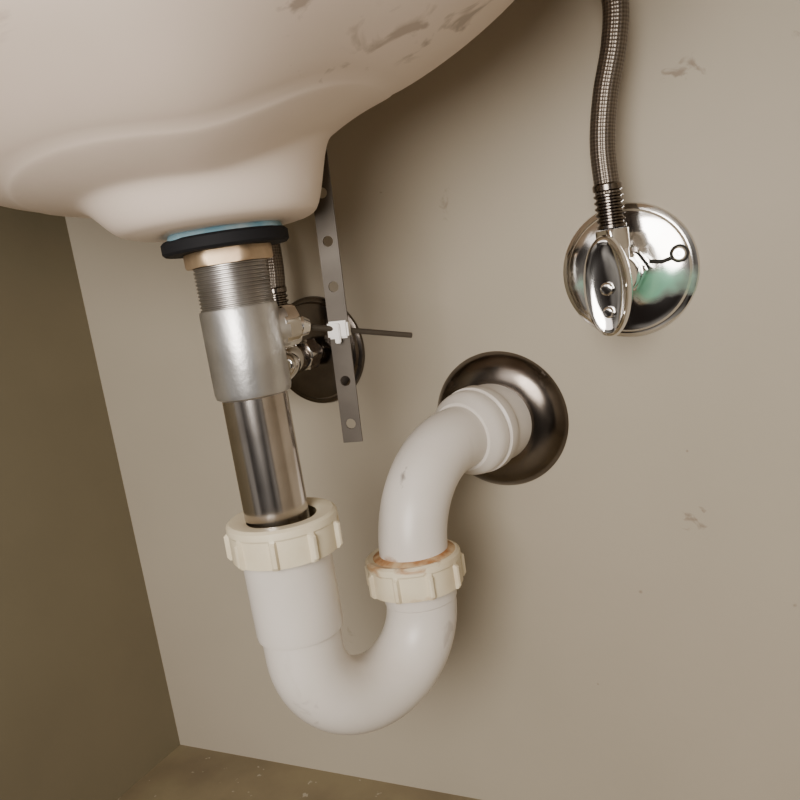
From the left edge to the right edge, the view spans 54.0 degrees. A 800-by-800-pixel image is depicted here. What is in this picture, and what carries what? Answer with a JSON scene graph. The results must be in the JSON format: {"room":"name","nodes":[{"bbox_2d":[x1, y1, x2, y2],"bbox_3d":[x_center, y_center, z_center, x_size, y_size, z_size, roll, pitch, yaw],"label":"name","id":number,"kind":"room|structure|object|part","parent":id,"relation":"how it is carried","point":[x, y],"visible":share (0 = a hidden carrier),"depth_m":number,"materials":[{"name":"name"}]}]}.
{"room":"bathroom","nodes":[
{"label":"bathroom","id":0,"kind":"room"},
{"bbox_2d":[0,206,179,799],"bbox_3d":[-0.372,0.097,0.464,0.018,0.613,0.520,-4,10,28],"label":"wall","id":1,"kind":"structure","parent":0,"point":[86,711],"depth_m":0.63,"materials":[{"name":"beige paint"}]},
{"bbox_2d":[117,745,479,799],"bbox_3d":[0.080,0.355,0.297,0.901,0.018,0.520,-4,10,28],"label":"floor","id":2,"kind":"structure","parent":0,"point":[188,772],"depth_m":0.66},
{"bbox_2d":[65,0,799,799],"bbox_3d":[0.151,-0.004,0.483,0.941,0.643,0.018,-4,10,28],"label":"wall","id":3,"kind":"structure","parent":0,"point":[628,622],"depth_m":0.51,"materials":[{"name":"beige paint"}]},
{"bbox_2d":[285,296,364,402],"bbox_3d":[-0.075,-0.029,0.542,0.079,0.079,0.072,-4,10,28],"label":"shutoff valve","id":4,"kind":"object","parent":3,"relation":"attached to","point":[310,361],"visible":0.36,"depth_m":0.56,"materials":[{"name":"silver metal"}]},
{"bbox_2d":[266,243,288,305],"bbox_3d":[-0.096,-0.160,0.525,0.016,0.217,0.035,-8,9,8],"label":"supply hose","id":5,"kind":"object","parent":4,"relation":"attached to","point":[275,264],"visible":0.18,"depth_m":0.52,"materials":[{"name":"silver metal"}]},
{"bbox_3d":[-0.086,-0.019,0.518,0.052,0.026,0.013,-4,10,30],"label":"oval handle","id":6,"kind":"part","parent":4,"relation":"part of","materials":[{"name":"silver metal"}]},
{"bbox_2d":[223,384,531,734],"bbox_3d":[0.004,0.090,0.452,0.213,0.166,0.065,-17,12,-42],"label":"p-trap","id":7,"kind":"object","parent":3,"relation":"attached to","point":[418,572],"visible":0.96,"depth_m":0.42,"materials":[{"name":"white plastic"}]},
{"bbox_2d":[244,553,342,649],"bbox_3d":[-0.055,0.096,0.402,0.045,0.048,0.045,-4,10,28],"label":"socket","id":8,"kind":"object","parent":7,"relation":"attached to","point":[294,598],"depth_m":0.38,"materials":[{"name":"white plastic"}]},
{"bbox_2d":[365,539,465,603],"bbox_3d":[0.008,0.097,0.450,0.058,0.020,0.058,-4,10,28],"label":"nut","id":9,"kind":"object","parent":7,"relation":"attached to","point":[431,571],"depth_m":0.43,"materials":[{"name":"beige plastic"}]},
{"bbox_3d":[0.030,0.052,0.476,0.039,0.091,0.124,-1,12,40],"label":"trap arm","id":10,"kind":"part","parent":7,"relation":"part of","materials":[{"name":"white plastic"}]},
{"bbox_2d":[437,351,568,484],"bbox_3d":[0.064,0.014,0.515,0.091,0.091,0.010,-4,10,28],"label":"cover plate","id":11,"kind":"object","parent":3,"relation":"attached to","point":[544,400],"visible":0.61,"depth_m":0.50,"materials":[{"name":"silver metal"}]},
{"bbox_2d":[563,202,699,336],"bbox_3d":[0.120,-0.069,0.433,0.079,0.079,0.072,-4,10,28],"label":"shutoff valve","id":12,"kind":"object","parent":3,"relation":"attached to","point":[636,279],"visible":0.99,"depth_m":0.45,"materials":[{"name":"silver metal"}]},
{"bbox_3d":[0.109,-0.059,0.409,0.024,0.053,0.013,-4,10,28],"label":"oval handle","id":13,"kind":"part","parent":12,"relation":"part of","materials":[{"name":"silver metal"}]},
{"bbox_2d":[590,0,629,230],"bbox_3d":[0.106,-0.187,0.408,0.028,0.192,0.019,-4,10,28],"label":"supply hose","id":14,"kind":"object","parent":12,"relation":"attached to","point":[607,187],"visible":1,"depth_m":0.41,"materials":[{"name":"silver metal"}]},
{"bbox_2d":[595,227,630,258],"bbox_3d":[0.116,-0.082,0.426,0.018,0.021,0.019,-4,10,28],"label":"outlet","id":15,"kind":"object","parent":12,"relation":"attached to","point":[621,235],"depth_m":0.42,"materials":[{"name":"silver metal"}]},
{"bbox_3d":[-0.020,-0.245,0.192,0.901,0.030,0.540,-4,10,28],"label":"countertop","id":16,"kind":"structure","parent":0,"visible":0},
{"bbox_2d":[0,0,513,241],"bbox_3d":[-0.110,-0.161,0.352,0.474,0.170,0.346,-4,10,28],"label":"sink basin","id":17,"kind":"object","parent":16,"relation":"in","point":[145,120],"visible":0.95,"depth_m":0.29,"materials":[{"name":"white ceramic"}]},
{"bbox_2d":[160,220,309,527],"bbox_3d":[-0.070,0.008,0.391,0.061,0.184,0.061,-4,10,28],"label":"sink drain","id":18,"kind":"object","parent":17,"relation":"attached to","point":[246,334],"visible":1,"depth_m":0.37,"materials":[{"name":"silver metal"}]},
{"bbox_2d":[160,225,288,258],"bbox_3d":[-0.084,-0.076,0.377,0.061,0.007,0.061,-4,10,28],"label":"washer","id":19,"kind":"object","parent":18,"relation":"in","point":[223,241],"depth_m":0.36,"materials":[{"name":"black rubber"}]},
{"bbox_2d":[300,315,411,337],"bbox_3d":[-0.026,-0.038,0.411,0.068,0.022,0.011,-14,10,-28],"label":"rod","id":20,"kind":"object","parent":18,"relation":"attached to","point":[307,326],"visible":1,"depth_m":0.41,"materials":[{"name":"metal"}]},
{"bbox_3d":[-0.025,-0.036,0.410,0.068,0.020,0.003,-13,10,-25],"label":"rod","id":21,"kind":"part","parent":20,"relation":"part of","materials":[{"name":"metal"}]},
{"bbox_2d":[314,147,362,442],"bbox_3d":[-0.035,-0.063,0.401,0.018,0.175,0.009,-7,9,12],"label":"strap","id":22,"kind":"object","parent":17,"relation":"hanging from","point":[325,220],"visible":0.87,"depth_m":0.40,"materials":[{"name":"metal"}]}
]}

